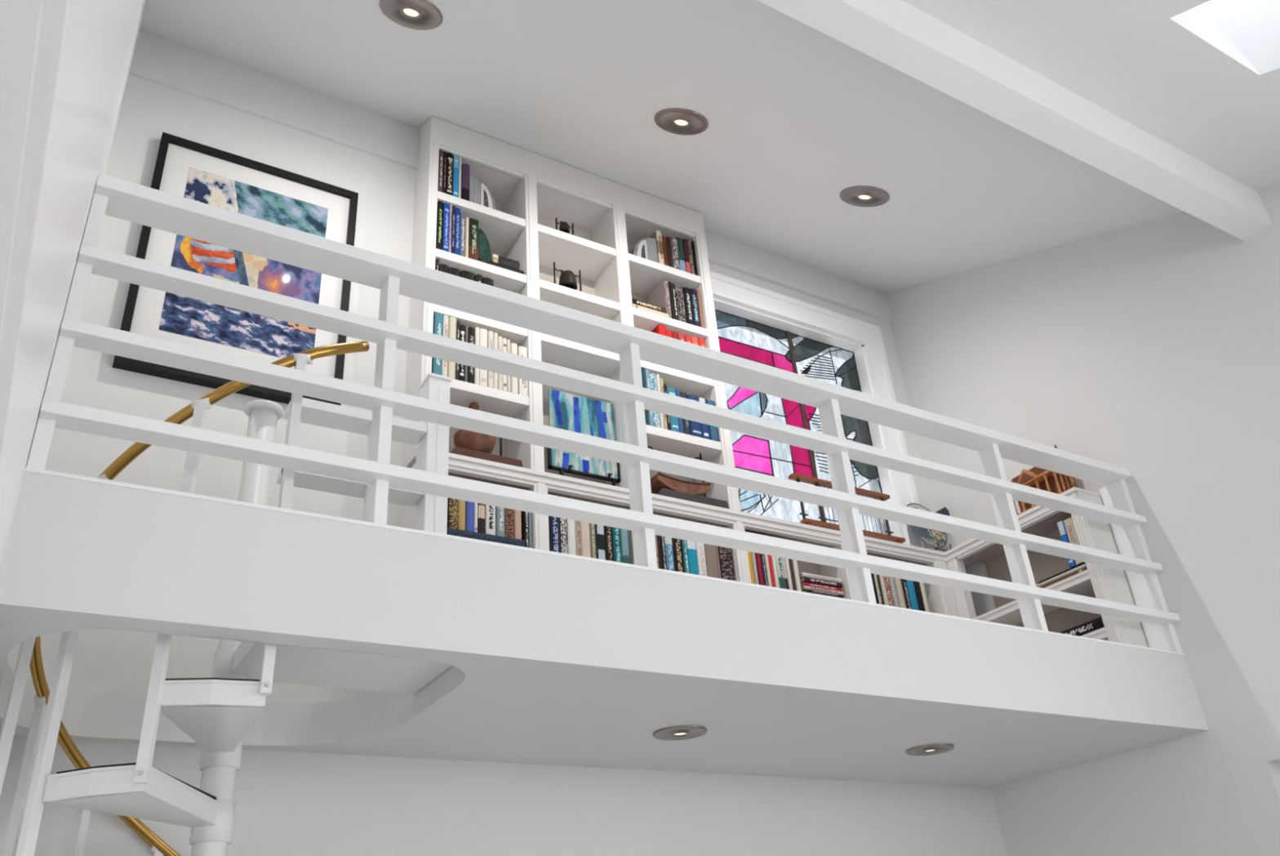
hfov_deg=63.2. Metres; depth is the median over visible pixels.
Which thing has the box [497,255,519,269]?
book
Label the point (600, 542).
book
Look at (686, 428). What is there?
book
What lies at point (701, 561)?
book
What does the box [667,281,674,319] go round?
book
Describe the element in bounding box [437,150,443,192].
book
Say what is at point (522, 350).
book
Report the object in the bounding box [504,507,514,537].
book
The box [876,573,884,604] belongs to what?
book
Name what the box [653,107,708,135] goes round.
recessed light
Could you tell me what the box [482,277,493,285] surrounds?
book
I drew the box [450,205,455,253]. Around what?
book
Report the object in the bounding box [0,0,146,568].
wall
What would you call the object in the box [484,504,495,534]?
book
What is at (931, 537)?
fish plate
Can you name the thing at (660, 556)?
book
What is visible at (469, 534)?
book
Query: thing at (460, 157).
book
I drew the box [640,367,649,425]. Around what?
book
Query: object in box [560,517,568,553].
book
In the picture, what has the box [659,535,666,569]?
book
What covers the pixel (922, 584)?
book
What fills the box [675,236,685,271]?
book
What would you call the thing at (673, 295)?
book
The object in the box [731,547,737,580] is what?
book
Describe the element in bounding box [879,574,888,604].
book
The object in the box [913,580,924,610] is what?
book
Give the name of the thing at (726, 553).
book
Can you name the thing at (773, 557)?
book
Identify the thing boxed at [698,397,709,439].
book
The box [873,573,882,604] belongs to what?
book
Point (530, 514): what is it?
book
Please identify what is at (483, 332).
book
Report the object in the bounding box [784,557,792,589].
book
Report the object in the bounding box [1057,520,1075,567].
book
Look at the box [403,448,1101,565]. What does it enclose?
countertop
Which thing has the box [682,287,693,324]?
book
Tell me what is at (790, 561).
book
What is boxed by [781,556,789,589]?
book
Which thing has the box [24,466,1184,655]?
trim
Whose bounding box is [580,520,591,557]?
book
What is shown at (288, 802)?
wall
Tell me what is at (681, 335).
book
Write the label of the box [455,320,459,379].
book
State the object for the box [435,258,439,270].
book
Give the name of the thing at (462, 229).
book
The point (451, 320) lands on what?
book
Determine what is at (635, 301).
book
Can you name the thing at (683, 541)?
book
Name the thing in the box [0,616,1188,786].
ceiling
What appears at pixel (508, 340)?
book
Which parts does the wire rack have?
rail, rail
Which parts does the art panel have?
panel, stand leg, stand leg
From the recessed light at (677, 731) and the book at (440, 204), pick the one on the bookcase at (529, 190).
the book at (440, 204)
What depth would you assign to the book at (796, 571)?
5.05 m
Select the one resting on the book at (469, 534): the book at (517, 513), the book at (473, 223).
the book at (517, 513)
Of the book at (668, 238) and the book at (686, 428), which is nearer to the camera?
the book at (686, 428)
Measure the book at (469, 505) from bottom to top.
0.205 m
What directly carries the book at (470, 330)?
on the bookcase at (529, 190)
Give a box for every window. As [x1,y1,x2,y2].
[709,270,928,548]
[1186,0,1279,51]
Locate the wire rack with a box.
[788,472,905,543]
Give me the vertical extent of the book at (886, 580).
0.231 m
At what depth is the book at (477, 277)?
4.86 m
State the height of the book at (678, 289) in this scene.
0.246 m
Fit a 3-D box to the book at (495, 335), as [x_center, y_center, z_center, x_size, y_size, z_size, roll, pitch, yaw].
[-0.688,-0.266,4.738,0.018,0.300,0.167,13,-34,-28]
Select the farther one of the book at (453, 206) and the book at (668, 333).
the book at (668, 333)
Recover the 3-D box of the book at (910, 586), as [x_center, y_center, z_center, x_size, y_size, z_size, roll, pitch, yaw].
[1.401,0.902,5.451,0.049,0.226,0.098,13,-34,-28]
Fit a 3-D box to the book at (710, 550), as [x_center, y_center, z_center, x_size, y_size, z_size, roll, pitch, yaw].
[0.301,0.653,4.864,0.065,0.237,0.143,13,-34,-28]
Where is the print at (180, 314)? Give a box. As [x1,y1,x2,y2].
[158,166,328,364]
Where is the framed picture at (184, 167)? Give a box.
[111,132,358,405]
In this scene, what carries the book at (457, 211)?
on the bookcase at (529, 190)
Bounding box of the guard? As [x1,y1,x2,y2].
[276,372,451,533]
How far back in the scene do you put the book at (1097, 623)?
4.84 m
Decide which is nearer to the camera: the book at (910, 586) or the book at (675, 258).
the book at (910, 586)
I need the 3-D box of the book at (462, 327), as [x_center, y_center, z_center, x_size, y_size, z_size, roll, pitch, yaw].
[-0.828,-0.294,4.662,0.024,0.295,0.174,13,-34,-28]
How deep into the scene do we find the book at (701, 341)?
5.46 m
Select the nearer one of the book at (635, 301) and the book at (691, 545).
the book at (691, 545)
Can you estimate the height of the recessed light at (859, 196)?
0.105 m
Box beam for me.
[756,0,1272,241]
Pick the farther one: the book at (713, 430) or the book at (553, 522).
the book at (713, 430)
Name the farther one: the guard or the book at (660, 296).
the book at (660, 296)
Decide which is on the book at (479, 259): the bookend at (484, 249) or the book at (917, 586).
the bookend at (484, 249)
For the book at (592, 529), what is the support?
on the bookcase at (940, 599)
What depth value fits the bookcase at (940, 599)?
4.88 m
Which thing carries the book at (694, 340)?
on the bookcase at (529, 190)
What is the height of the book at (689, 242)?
0.254 m
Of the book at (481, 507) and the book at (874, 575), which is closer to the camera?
the book at (481, 507)
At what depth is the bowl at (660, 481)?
4.91 m
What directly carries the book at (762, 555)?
on the bookcase at (940, 599)
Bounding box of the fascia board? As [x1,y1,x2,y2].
[0,471,1208,734]
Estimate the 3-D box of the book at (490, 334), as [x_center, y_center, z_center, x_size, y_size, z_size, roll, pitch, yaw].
[-0.712,-0.269,4.731,0.023,0.303,0.177,13,-34,-28]
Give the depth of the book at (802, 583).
5.11 m
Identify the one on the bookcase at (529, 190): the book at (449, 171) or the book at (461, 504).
the book at (449, 171)
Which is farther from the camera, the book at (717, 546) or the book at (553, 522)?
the book at (717, 546)
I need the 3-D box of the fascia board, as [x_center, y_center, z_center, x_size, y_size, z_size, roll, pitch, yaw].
[0.135,0.643,3.321,5.320,0.328,0.090,13,-34,-28]
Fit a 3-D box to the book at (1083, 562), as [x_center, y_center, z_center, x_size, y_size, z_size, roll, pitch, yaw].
[2.113,0.718,5.073,0.182,0.012,0.278,13,-34,-28]
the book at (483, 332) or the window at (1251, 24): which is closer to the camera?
the window at (1251, 24)
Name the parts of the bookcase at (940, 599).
ceiling panel, rail, rail, ceiling panel, ceiling panel, rail, ceiling panel, rail, panel, ceiling panel, rail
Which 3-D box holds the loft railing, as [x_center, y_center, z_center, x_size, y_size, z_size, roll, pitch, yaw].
[0.427,0.175,3.812,4.538,0.905,0.162,13,-34,-28]
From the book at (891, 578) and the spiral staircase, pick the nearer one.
the spiral staircase
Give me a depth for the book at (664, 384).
5.07 m
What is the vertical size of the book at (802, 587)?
0.016 m
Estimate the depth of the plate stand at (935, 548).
5.72 m
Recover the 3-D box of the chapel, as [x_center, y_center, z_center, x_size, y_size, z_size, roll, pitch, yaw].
[2.052,0.284,5.365,0.191,0.329,0.342,13,-34,-28]
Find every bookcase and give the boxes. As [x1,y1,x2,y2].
[398,459,959,616]
[401,115,740,511]
[946,491,1149,647]
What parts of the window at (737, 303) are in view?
pane, pane, pane, pane, pane, pane, pane, pane, pane, pane, pane, pane, pane, pane, pane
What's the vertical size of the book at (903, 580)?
0.226 m
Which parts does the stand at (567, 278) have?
post, post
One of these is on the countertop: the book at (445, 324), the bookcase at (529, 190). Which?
the bookcase at (529, 190)
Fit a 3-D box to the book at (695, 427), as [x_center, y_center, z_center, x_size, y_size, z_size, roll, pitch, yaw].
[0.230,-0.019,5.240,0.066,0.237,0.182,13,-34,-28]
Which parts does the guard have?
post, post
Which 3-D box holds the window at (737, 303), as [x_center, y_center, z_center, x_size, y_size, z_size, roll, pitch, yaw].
[0.932,-0.029,5.908,1.429,1.664,0.143,13,-34,-28]
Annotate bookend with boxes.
[469,173,496,209]
[478,227,492,262]
[628,237,657,262]
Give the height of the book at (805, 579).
0.026 m
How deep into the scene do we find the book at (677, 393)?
5.10 m
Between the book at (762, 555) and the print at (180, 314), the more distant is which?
the book at (762, 555)
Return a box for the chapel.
[1010,444,1078,515]
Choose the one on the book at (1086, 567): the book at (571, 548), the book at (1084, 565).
the book at (1084, 565)
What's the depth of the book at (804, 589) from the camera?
5.09 m
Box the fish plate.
[906,502,949,547]
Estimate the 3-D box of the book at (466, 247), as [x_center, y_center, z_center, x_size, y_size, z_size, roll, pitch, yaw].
[-0.864,-0.861,5.005,0.016,0.252,0.178,13,-34,-28]
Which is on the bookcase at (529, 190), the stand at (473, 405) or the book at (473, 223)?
the book at (473, 223)
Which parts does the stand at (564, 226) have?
post, post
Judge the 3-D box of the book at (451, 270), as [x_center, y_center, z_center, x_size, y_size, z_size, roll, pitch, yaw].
[-0.895,-0.595,4.824,0.056,0.236,0.187,13,-34,-28]
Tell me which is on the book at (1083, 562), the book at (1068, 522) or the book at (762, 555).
the book at (1068, 522)
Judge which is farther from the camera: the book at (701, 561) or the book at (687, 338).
the book at (687, 338)
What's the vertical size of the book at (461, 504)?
0.208 m
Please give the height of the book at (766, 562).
0.302 m
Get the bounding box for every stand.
[450,401,523,466]
[553,262,591,294]
[555,217,573,235]
[647,445,728,508]
[934,541,951,551]
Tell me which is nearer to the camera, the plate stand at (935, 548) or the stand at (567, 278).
the stand at (567, 278)
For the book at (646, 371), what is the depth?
5.10 m
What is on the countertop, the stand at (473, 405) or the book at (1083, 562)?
the stand at (473, 405)
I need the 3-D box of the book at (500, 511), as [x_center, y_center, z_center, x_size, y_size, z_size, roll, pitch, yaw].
[-0.614,0.399,4.392,0.036,0.195,0.140,13,-34,-28]
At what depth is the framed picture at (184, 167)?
4.41 m
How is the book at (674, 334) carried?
on the bookcase at (529, 190)
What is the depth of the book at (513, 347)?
4.68 m
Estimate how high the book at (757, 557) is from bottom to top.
0.307 m
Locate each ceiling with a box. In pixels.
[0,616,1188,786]
[140,0,1279,293]
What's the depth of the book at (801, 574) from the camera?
5.13 m
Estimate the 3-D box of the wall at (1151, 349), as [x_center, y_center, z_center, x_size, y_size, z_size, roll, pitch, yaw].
[4.056,-0.461,2.475,0.143,5.664,8.918,13,-34,-28]
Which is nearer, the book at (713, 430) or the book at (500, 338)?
the book at (500, 338)
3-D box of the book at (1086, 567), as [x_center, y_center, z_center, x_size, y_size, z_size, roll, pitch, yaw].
[2.109,0.747,5.062,0.187,0.017,0.286,13,-34,-28]
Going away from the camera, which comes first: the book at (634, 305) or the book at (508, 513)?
the book at (508, 513)
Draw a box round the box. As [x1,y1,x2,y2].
[491,253,497,263]
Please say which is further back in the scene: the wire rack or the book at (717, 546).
the wire rack
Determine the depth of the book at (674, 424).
5.08 m
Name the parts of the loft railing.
post, post, rail, rail, rail, rail, post, post, post, post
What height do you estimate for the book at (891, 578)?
0.229 m
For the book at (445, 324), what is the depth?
4.60 m
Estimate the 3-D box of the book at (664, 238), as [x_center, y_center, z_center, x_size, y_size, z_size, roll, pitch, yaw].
[0.098,-0.919,5.711,0.024,0.214,0.169,13,-34,-28]
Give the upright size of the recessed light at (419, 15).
0.105 m
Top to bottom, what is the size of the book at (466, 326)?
0.299 m
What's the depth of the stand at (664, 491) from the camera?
4.91 m
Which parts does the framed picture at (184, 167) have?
frame rail, frame rail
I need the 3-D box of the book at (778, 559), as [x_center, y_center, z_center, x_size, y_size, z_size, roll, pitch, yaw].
[0.641,0.709,5.071,0.033,0.296,0.147,13,-34,-28]
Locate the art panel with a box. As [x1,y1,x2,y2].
[546,388,620,485]
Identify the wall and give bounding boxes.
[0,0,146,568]
[0,74,1006,855]
[886,185,1279,855]
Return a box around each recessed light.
[379,0,442,30]
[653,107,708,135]
[653,724,706,740]
[840,186,889,207]
[905,742,954,755]
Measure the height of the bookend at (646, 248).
0.182 m
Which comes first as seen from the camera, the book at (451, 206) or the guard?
the guard
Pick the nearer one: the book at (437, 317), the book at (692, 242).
the book at (437, 317)
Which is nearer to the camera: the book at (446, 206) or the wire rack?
the book at (446, 206)
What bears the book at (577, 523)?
on the bookcase at (940, 599)
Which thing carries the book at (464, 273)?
on the bookcase at (529, 190)
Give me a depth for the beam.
3.99 m
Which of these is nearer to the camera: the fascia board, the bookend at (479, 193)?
the fascia board
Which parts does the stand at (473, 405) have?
wooden knob, post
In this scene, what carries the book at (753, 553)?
on the bookcase at (940, 599)
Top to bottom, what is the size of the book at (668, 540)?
0.244 m
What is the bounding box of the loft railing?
[26,173,1182,652]
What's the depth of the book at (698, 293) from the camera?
5.58 m
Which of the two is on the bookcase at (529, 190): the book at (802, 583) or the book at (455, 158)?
the book at (455, 158)
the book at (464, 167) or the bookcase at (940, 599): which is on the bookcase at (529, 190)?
the book at (464, 167)
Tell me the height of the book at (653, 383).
0.308 m
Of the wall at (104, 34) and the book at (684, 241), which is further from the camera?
the book at (684, 241)
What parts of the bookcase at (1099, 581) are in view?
rail, ceiling panel, shelf, panel, shelf, panel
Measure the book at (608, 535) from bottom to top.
0.244 m
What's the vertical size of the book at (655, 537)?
0.244 m
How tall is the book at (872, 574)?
0.234 m
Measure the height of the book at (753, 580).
0.309 m
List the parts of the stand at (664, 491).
post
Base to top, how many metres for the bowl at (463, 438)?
0.101 m
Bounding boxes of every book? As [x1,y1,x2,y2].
[431,312,443,374]
[435,200,443,249]
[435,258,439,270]
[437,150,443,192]
[439,263,448,273]
[441,315,448,376]
[442,151,446,193]
[442,203,449,251]
[445,152,453,195]
[446,497,457,528]
[446,527,525,546]
[447,316,456,378]
[448,204,452,252]
[448,266,460,276]
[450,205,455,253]
[452,155,458,197]
[453,207,460,255]
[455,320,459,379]
[457,156,461,198]
[457,499,465,529]
[458,324,465,381]
[459,212,465,256]
[460,163,469,200]
[460,270,474,280]
[464,217,468,257]
[464,325,467,382]
[465,500,474,531]
[467,326,474,383]
[468,217,478,260]
[473,502,477,532]
[474,274,482,283]
[474,326,479,384]
[477,502,484,533]
[478,257,524,274]
[479,328,487,386]
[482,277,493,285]
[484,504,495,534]
[487,330,493,387]
[493,332,497,389]
[495,506,504,536]
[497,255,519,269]
[497,336,502,390]
[502,337,506,391]
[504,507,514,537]
[506,339,510,391]
[510,342,518,394]
[514,509,521,539]
[517,346,528,396]
[521,511,528,546]
[528,511,532,547]
[548,515,560,552]
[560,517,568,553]
[566,518,576,555]
[574,520,582,555]
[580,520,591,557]
[589,522,595,558]
[594,523,606,559]
[604,525,613,560]
[611,526,622,562]
[620,528,629,563]
[631,297,666,313]
[631,302,669,317]
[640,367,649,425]
[644,368,653,426]
[648,279,671,318]
[648,373,660,427]
[649,230,664,264]
[652,324,666,335]
[654,534,659,568]
[656,373,664,428]
[656,534,662,568]
[659,377,667,429]
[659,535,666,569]
[661,235,668,266]
[663,383,671,430]
[663,536,675,570]
[665,236,673,267]
[665,329,672,337]
[666,386,679,432]
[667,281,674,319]
[670,237,679,269]
[671,283,678,319]
[671,331,678,339]
[671,537,684,572]
[674,284,686,322]
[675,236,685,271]
[675,388,684,433]
[677,333,684,341]
[680,391,691,435]
[681,539,689,573]
[682,239,690,273]
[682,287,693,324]
[684,334,691,342]
[686,239,694,274]
[686,394,702,437]
[686,540,698,574]
[689,288,700,326]
[690,336,698,345]
[691,240,697,275]
[695,542,707,576]
[696,289,704,328]
[697,337,705,346]
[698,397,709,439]
[703,542,719,577]
[705,399,719,441]
[715,545,722,577]
[719,546,735,580]
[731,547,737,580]
[747,551,755,583]
[751,551,759,584]
[754,551,764,585]
[760,553,768,585]
[764,554,772,586]
[767,554,775,586]
[771,555,779,587]
[775,555,785,588]
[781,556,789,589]
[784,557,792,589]
[788,558,796,590]
[791,559,801,591]
[799,572,842,582]
[800,576,842,587]
[800,581,842,591]
[800,585,844,595]
[801,588,843,597]
[871,573,879,603]
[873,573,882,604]
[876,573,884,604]
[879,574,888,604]
[883,575,894,605]
[888,576,899,606]
[893,577,906,608]
[900,577,911,608]
[906,579,919,609]
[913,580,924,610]
[919,582,929,611]
[1035,563,1086,586]
[1038,561,1085,583]
[1040,566,1087,587]
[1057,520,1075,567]
[1059,616,1104,635]
[1063,516,1083,564]
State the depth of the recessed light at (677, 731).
3.81 m
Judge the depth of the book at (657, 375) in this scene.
5.12 m
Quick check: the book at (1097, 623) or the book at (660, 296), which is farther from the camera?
the book at (660, 296)
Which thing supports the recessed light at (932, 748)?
in the ceiling at (469, 711)
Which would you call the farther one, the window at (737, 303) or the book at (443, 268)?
the window at (737, 303)
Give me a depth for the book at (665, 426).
5.07 m
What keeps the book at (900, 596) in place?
on the bookcase at (940, 599)
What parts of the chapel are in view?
gable panel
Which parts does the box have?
lid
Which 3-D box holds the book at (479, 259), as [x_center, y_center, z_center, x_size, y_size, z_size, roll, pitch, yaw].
[-0.705,-0.729,5.039,0.232,0.032,0.181,13,-34,-28]
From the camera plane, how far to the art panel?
4.88 m
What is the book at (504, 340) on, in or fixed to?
on the bookcase at (529, 190)
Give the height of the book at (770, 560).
0.302 m
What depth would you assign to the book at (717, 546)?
4.84 m
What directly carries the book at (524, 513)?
on the bookcase at (940, 599)
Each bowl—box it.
[453,428,496,453]
[650,471,711,495]
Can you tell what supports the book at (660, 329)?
on the bookcase at (529, 190)
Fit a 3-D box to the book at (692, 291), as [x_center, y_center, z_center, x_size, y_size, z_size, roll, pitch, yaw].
[0.252,-0.601,5.627,0.039,0.253,0.177,13,-34,-28]
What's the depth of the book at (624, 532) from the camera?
4.59 m
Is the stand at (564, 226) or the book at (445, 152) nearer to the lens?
the book at (445, 152)
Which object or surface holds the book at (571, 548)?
on the bookcase at (940, 599)
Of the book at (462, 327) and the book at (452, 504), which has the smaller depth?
the book at (452, 504)
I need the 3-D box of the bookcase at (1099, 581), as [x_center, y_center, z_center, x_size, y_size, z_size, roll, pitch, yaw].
[2.013,0.964,5.151,0.222,1.015,0.873,13,-34,-28]
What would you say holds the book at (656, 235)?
on the bookcase at (529, 190)
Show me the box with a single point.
(494, 257)
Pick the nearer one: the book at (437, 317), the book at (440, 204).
the book at (437, 317)
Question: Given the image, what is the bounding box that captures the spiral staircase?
[0,340,451,855]
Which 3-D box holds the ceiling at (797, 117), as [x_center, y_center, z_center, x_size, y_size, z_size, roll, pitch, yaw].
[1.008,-1.715,2.947,5.512,2.821,6.396,13,-34,-28]
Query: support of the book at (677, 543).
on the bookcase at (940, 599)
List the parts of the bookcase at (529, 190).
panel, shelf, shelf, shelf, shelf, panel, shelf, shelf, shelf, shelf, shelf, shelf, shelf, panel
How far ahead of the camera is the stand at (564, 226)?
5.36 m
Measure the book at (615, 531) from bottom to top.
0.242 m
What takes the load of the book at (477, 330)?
on the bookcase at (529, 190)
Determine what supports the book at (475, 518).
on the book at (469, 534)
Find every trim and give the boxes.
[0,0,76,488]
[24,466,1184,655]
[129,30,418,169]
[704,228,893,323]

